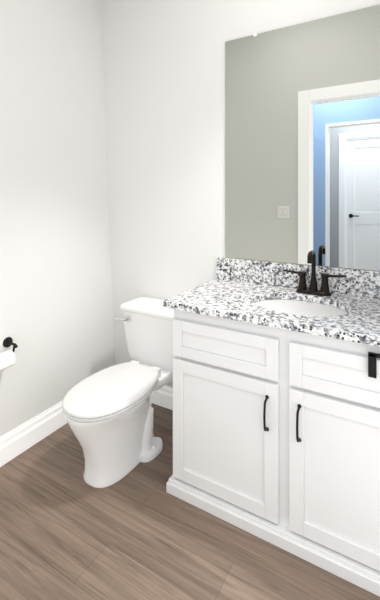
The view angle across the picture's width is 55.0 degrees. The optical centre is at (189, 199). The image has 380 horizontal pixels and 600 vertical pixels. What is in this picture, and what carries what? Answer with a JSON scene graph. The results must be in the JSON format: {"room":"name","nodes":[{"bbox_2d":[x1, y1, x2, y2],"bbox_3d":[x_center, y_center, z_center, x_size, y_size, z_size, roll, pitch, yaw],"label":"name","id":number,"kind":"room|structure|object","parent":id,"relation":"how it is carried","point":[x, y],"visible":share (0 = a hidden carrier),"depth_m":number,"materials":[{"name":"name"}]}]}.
{"room":"bathroom","nodes":[
{"label":"bathroom","id":0,"kind":"room"},
{"bbox_2d":[0,0,115,436],"bbox_3d":[-1.072,-0.254,1.944,0.280,3.200,1.650,0,0,30],"label":"wall","id":1,"kind":"structure","parent":0,"point":[112,156],"depth_m":2.23,"materials":[{"name":"paint"}]},
{"bbox_2d":[0,337,17,370],"bbox_3d":[-0.955,0.785,1.831,0.098,0.129,0.202,0,0,31],"label":"toilet paper holder","id":2,"kind":"object","parent":1,"relation":"attached to","point":[7,359],"visible":1,"depth_m":1.84,"materials":[{"name":"black"}]},
{"bbox_2d":[0,401,66,466],"bbox_3d":[-0.916,1.277,1.926,0.020,0.136,1.548,0,0,30],"label":"baseboard","id":3,"kind":"structure","parent":1,"relation":"attached to","point":[19,440],"depth_m":1.99,"materials":[{"name":"white wood"}]},
{"bbox_2d":[0,403,379,599],"bbox_3d":[-0.742,1.371,0.257,5.200,0.050,4.550,0,0,31],"label":"floor","id":4,"kind":"structure","parent":0,"point":[137,532],"depth_m":1.43,"materials":[{"name":"brown wood"}]},
{"bbox_2d":[62,297,173,487],"bbox_3d":[-0.319,0.999,1.980,0.504,0.707,0.833,0,0,31],"label":"toilet","id":5,"kind":"object","parent":4,"relation":"on","point":[108,412],"visible":0.9,"depth_m":1.84,"materials":[{"name":"white ceramic"}]},
{"bbox_2d":[163,250,379,596],"bbox_3d":[0.491,0.796,1.649,1.102,1.099,0.594,0,0,31],"label":"bathroom vanity","id":6,"kind":"object","parent":4,"relation":"on","point":[276,403],"visible":1,"depth_m":1.46,"materials":[{"name":"white wood"}]},
{"bbox_2d":[163,257,379,360],"bbox_3d":[0.495,0.418,1.655,1.102,0.155,0.579,0,0,30],"label":"countertop","id":7,"kind":"structure","parent":6,"relation":"on","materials":[{"name":"stone"}]},
{"bbox_2d":[282,250,346,296],"bbox_3d":[0.597,0.356,1.786,0.305,0.218,0.130,0,0,30],"label":"faucet","id":8,"kind":"object","parent":7,"relation":"on","point":[302,291],"depth_m":1.80,"materials":[{"name":"black metal"}]},
{"bbox_2d":[116,0,379,387],"bbox_3d":[0.225,-0.254,2.220,2.374,3.200,0.114,0,0,30],"label":"wall","id":9,"kind":"structure","parent":0,"point":[170,54],"depth_m":2.35,"materials":[{"name":"paint"}]},
{"bbox_2d":[151,385,172,409],"bbox_3d":[-0.157,1.277,2.371,0.800,0.136,0.013,0,0,30],"label":"baseboard","id":10,"kind":"structure","parent":9,"relation":"attached to","point":[163,397],"depth_m":2.37,"materials":[{"name":"white wood"}]},
{"bbox_2d":[225,4,379,270],"bbox_3d":[0.661,-0.302,1.888,1.050,1.283,0.010,0,0,31],"label":"mirror","id":11,"kind":"object","parent":9,"relation":"attached to","point":[302,140],"visible":1,"depth_m":1.92,"materials":[{"name":"silver mirror"}]}
]}

